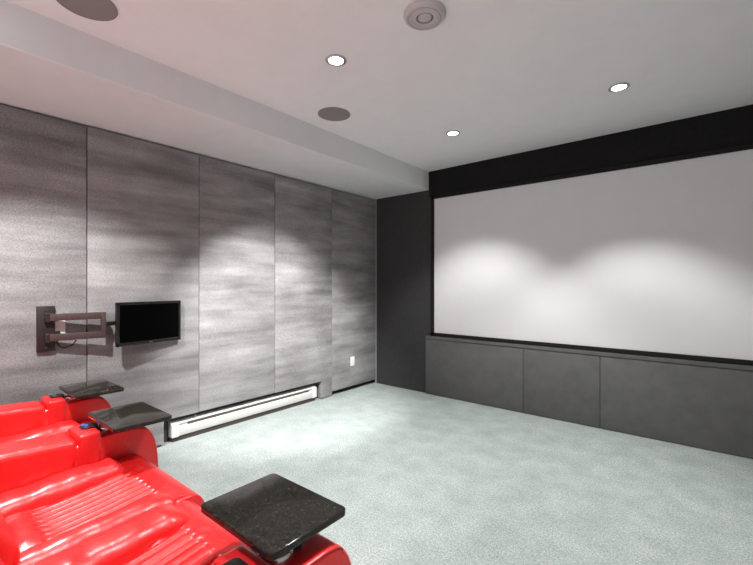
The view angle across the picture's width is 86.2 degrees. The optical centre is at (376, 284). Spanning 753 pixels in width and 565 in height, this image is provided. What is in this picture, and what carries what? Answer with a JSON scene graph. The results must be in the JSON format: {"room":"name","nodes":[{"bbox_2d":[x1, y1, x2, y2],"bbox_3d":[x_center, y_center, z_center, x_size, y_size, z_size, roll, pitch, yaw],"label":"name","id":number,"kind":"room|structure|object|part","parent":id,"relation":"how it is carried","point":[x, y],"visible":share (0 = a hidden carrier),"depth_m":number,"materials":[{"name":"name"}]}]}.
{"room":"home theater","nodes":[
{"label":"home theater","id":0,"kind":"room"},
{"bbox_2d":[164,380,371,441],"bbox_3d":[-1.889,0.085,3.451,0.100,2.530,5.736,0,0,39],"label":"wall","id":1,"kind":"structure","parent":0,"point":[166,438],"depth_m":4.01,"materials":[{"name":"grey"}]},
{"bbox_2d":[0,104,85,404],"bbox_3d":[-2.425,0.082,2.658,0.077,2.496,0.837,0,0,39],"label":"wall panel","id":2,"kind":"object","parent":1,"relation":"attached to","point":[43,158],"visible":0.62,"depth_m":2.75,"materials":[{"name":"wood"}]},
{"bbox_2d":[55,320,76,347],"bbox_3d":[-2.211,0.343,2.838,0.024,0.204,0.162,0,0,39],"label":"power outlet","id":3,"kind":"object","parent":2,"relation":"attached to","point":[59,325],"visible":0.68,"depth_m":2.83,"materials":[{"name":"white plastic"}]},
{"bbox_3d":[-2.239,0.305,2.819,0.006,0.128,0.098,0,0,39],"label":"plate","id":4,"kind":"part","parent":3,"relation":"part of","materials":[{"name":"white plastic"}]},
{"bbox_2d":[36,306,114,352],"bbox_3d":[-2.054,0.301,2.957,0.096,0.313,0.676,0,0,42],"label":"bracket","id":5,"kind":"object","parent":2,"relation":"attached to","point":[46,317],"visible":0.91,"depth_m":2.78,"materials":[{"name":"black metal"}]},
{"bbox_3d":[-2.272,0.301,2.766,0.022,0.313,0.100,0,0,39],"label":"wall plate","id":6,"kind":"part","parent":5,"relation":"part of","materials":[{"name":"black metal"}]},
{"bbox_2d":[115,300,180,346],"bbox_3d":[-1.817,0.298,3.226,0.040,0.335,0.512,0,0,31],"label":"monitor","id":7,"kind":"object","parent":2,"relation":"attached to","point":[136,323],"visible":1,"depth_m":3.19,"materials":[{"name":"black plastic"}]},
{"bbox_2d":[86,126,198,445],"bbox_3d":[-1.887,0.082,3.307,0.083,2.496,0.837,0,0,39],"label":"wall panel","id":8,"kind":"object","parent":1,"relation":"attached to","point":[142,197],"visible":0.63,"depth_m":3.25,"materials":[{"name":"wood"}]},
{"bbox_2d":[0,0,428,199],"bbox_3d":[-1.548,-1.317,3.139,1.024,0.275,5.686,0,0,39],"label":"soffit","id":9,"kind":"structure","parent":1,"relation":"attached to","point":[49,67],"depth_m":2.79,"materials":[{"name":"paint"}]},
{"bbox_2d":[199,155,274,411],"bbox_3d":[-1.362,-0.014,3.952,0.077,2.304,0.815,0,0,39],"label":"wall panel","id":10,"kind":"object","parent":1,"relation":"attached to","point":[237,202],"visible":0.8,"depth_m":3.89,"materials":[{"name":"wood"}]},
{"bbox_2d":[168,385,316,441],"bbox_3d":[-1.250,1.264,4.090,0.072,0.173,1.649,0,0,39],"label":"baseboard heater","id":11,"kind":"object","parent":1,"relation":"attached to","point":[190,426],"visible":1,"depth_m":3.92,"materials":[{"name":"white metal"}]},
{"bbox_2d":[275,175,331,397],"bbox_3d":[-0.834,0.086,4.591,0.080,2.504,0.831,0,0,39],"label":"wall panel","id":12,"kind":"object","parent":1,"relation":"attached to","point":[303,210],"visible":0.87,"depth_m":4.54,"materials":[{"name":"wood"}]},
{"bbox_2d":[332,189,375,390],"bbox_3d":[-0.304,0.065,5.239,0.077,2.461,0.831,0,0,39],"label":"wall panel","id":13,"kind":"object","parent":1,"relation":"attached to","point":[353,216],"visible":0.8,"depth_m":5.17,"materials":[{"name":"wood"}]},
{"bbox_2d":[350,356,354,365],"bbox_3d":[-0.307,0.978,5.170,0.007,0.118,0.075,0,0,39],"label":"blank wall plate","id":14,"kind":"object","parent":13,"relation":"attached to","point":[352,359],"visible":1,"depth_m":5.16,"materials":[{"name":"white plastic"}]},
{"bbox_2d":[6,0,752,171],"bbox_3d":[0.425,-1.455,1.680,4.276,0.100,5.936,0,0,39],"label":"ceiling","id":15,"kind":"structure","parent":0,"point":[509,76],"depth_m":2.52,"materials":[{"name":"paint"}]},
{"bbox_2d":[56,0,117,20],"bbox_3d":[-1.446,-1.402,2.005,0.266,0.006,0.266,0,0,39],"label":"ceiling speaker","id":16,"kind":"object","parent":15,"relation":"attached to","point":[98,10],"visible":1,"depth_m":2.04},
{"bbox_2d":[318,107,349,120],"bbox_3d":[-0.349,-1.402,3.309,0.266,0.006,0.266,0,0,39],"label":"ceiling speaker","id":17,"kind":"object","parent":15,"relation":"attached to","point":[328,113],"visible":1,"depth_m":3.30},
{"bbox_2d":[325,54,346,65],"bbox_3d":[-0.253,-1.401,2.515,0.132,0.008,0.132,0,0,39],"label":"recessed light","id":18,"kind":"object","parent":15,"relation":"in","point":[334,59],"visible":1,"depth_m":2.51,"materials":[{"name":"white glass"}]},
{"bbox_2d":[404,0,445,30],"bbox_3d":[0.249,-1.390,2.081,0.218,0.030,0.218,0,0,39],"label":"smoke detector","id":19,"kind":"object","parent":15,"relation":"in","point":[422,15],"visible":1,"depth_m":2.05,"materials":[{"name":"grey plastic"}]},
{"bbox_2d":[446,130,459,135],"bbox_3d":[0.707,-1.401,3.722,0.132,0.008,0.132,0,0,39],"label":"recessed light","id":20,"kind":"object","parent":15,"relation":"in","point":[453,132],"visible":1,"depth_m":3.71,"materials":[{"name":"white glass"}]},
{"bbox_2d":[608,83,629,91],"bbox_3d":[1.721,-1.401,2.858,0.132,0.008,0.132,0,0,39],"label":"recessed light","id":21,"kind":"object","parent":15,"relation":"in","point":[618,87],"visible":1,"depth_m":2.85,"materials":[{"name":"white glass"}]},
{"bbox_2d":[157,382,752,564],"bbox_3d":[0.107,1.390,1.942,5.100,0.080,5.936,0,0,39],"label":"floor","id":22,"kind":"structure","parent":0,"point":[419,478],"depth_m":2.75,"materials":[{"name":"grey carpet"}]},
{"bbox_2d":[0,379,123,443],"bbox_3d":[-1.942,0.789,2.022,0.785,1.061,1.236,0,0,39],"label":"recliner","id":23,"kind":"object","parent":22,"relation":"on","point":[54,413],"visible":0.19,"depth_m":2.36,"materials":[{"name":"red leather"}]},
{"bbox_3d":[-1.962,0.682,2.470,0.068,0.016,0.067,0,0,39],"label":"control panel","id":24,"kind":"part","parent":23,"relation":"part of","materials":[{"name":"black plastic"}]},
{"bbox_3d":[-2.166,1.005,2.214,0.180,0.590,1.222,0,0,39],"label":"armrest","id":25,"kind":"part","parent":23,"relation":"part of","materials":[{"name":"red leather"}]},
{"bbox_2d":[0,402,203,564],"bbox_3d":[-1.355,0.789,1.482,0.809,1.061,1.234,0,0,39],"label":"recliner","id":26,"kind":"object","parent":22,"relation":"on","point":[59,492],"visible":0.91,"depth_m":1.67,"materials":[{"name":"red leather"}]},
{"bbox_3d":[-1.434,0.605,1.240,0.608,0.691,0.426,0,0,39],"label":"backrest","id":27,"kind":"part","parent":26,"relation":"part of","materials":[{"name":"red leather"}]},
{"bbox_3d":[-1.386,0.682,1.939,0.068,0.016,0.067,0,0,39],"label":"control panel","id":28,"kind":"part","parent":26,"relation":"part of","materials":[{"name":"black plastic"}]},
{"bbox_2d":[4,457,182,551],"bbox_3d":[-1.169,0.898,1.562,0.576,0.125,0.570,0,0,39],"label":"seat cushion","id":29,"kind":"object","parent":26,"relation":"on","point":[57,517],"depth_m":1.58,"materials":[{"name":"red leather"}]},
{"bbox_3d":[-1.590,1.005,1.683,0.180,0.590,1.222,0,0,39],"label":"armrest","id":30,"kind":"part","parent":26,"relation":"part of","materials":[{"name":"red leather"}]},
{"bbox_2d":[0,473,350,564],"bbox_3d":[-0.754,0.789,0.937,0.815,1.061,1.235,0,0,39],"label":"recliner","id":31,"kind":"object","parent":22,"relation":"on","point":[271,519],"visible":1,"depth_m":1.21,"materials":[{"name":"red leather"}]},
{"bbox_2d":[121,504,235,564],"bbox_3d":[-0.712,0.897,1.135,0.578,0.125,0.570,0,0,39],"label":"seat cushion","id":32,"kind":"object","parent":31,"relation":"on","point":[191,539],"depth_m":1.31,"materials":[{"name":"red leather"}]},
{"bbox_3d":[-0.342,0.682,0.959,0.068,0.016,0.067,0,0,39],"label":"control panel","id":33,"kind":"part","parent":31,"relation":"part of","materials":[{"name":"black plastic"}]},
{"bbox_3d":[-0.226,0.689,1.092,0.056,0.058,0.056,0,0,39],"label":"tray post","id":34,"kind":"part","parent":31,"relation":"part of","materials":[{"name":"black plastic"}]},
{"bbox_3d":[-0.511,1.005,0.745,0.180,0.590,1.222,0,0,39],"label":"armrest","id":35,"kind":"part","parent":31,"relation":"part of","materials":[{"name":"red leather"}]},
{"bbox_2d":[372,190,752,392],"bbox_3d":[1.911,-0.028,4.138,5.100,2.755,0.250,0,0,39],"label":"wall","id":36,"kind":"structure","parent":0,"point":[403,221],"depth_m":5.25,"materials":[{"name":"black paint"}]},
{"bbox_2d":[375,199,376,382],"bbox_3d":[-0.009,0.085,5.544,0.016,2.530,0.016,0,0,39],"label":"trim","id":37,"kind":"structure","parent":36,"relation":"attached to","point":[375,199],"depth_m":5.54,"materials":[{"name":"silver metal"}]},
{"bbox_2d":[426,339,522,412],"bbox_3d":[1.086,1.006,4.633,1.206,0.680,0.031,0,0,39],"label":"fascia board","id":38,"kind":"object","parent":36,"relation":"attached to","point":[489,375],"visible":1,"depth_m":4.57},
{"bbox_2d":[523,348,599,427],"bbox_3d":[1.831,1.006,4.021,0.715,0.680,0.031,0,0,39],"label":"fascia board","id":39,"kind":"object","parent":36,"relation":"attached to","point":[563,386],"visible":1,"depth_m":3.98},
{"bbox_2d":[425,335,752,370],"bbox_3d":[2.166,0.646,3.743,4.005,0.037,0.038,0,0,39],"label":"trim ledge","id":40,"kind":"object","parent":36,"relation":"attached to","point":[577,351],"visible":1,"depth_m":3.74,"materials":[{"name":"black wood"}]},
{"bbox_2d":[429,104,752,196],"bbox_3d":[2.189,-1.250,3.741,3.966,0.310,0.012,0,0,39],"label":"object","id":41,"kind":"structure","parent":36,"relation":"attached to","point":[732,127],"depth_m":3.75,"materials":[{"name":"black fabric"}]},
{"bbox_2d":[431,143,752,364],"bbox_3d":[1.837,-0.237,4.015,2.998,1.716,0.032,0,0,39],"label":"projection screen","id":42,"kind":"object","parent":36,"relation":"attached to","point":[650,257],"visible":1,"depth_m":3.73,"materials":[{"name":"fabric"}]},
{"bbox_2d":[600,356,752,458],"bbox_3d":[2.912,1.006,3.133,2.076,0.680,0.031,0,0,39],"label":"fascia board","id":43,"kind":"object","parent":36,"relation":"attached to","point":[703,407],"visible":1,"depth_m":3.40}
]}

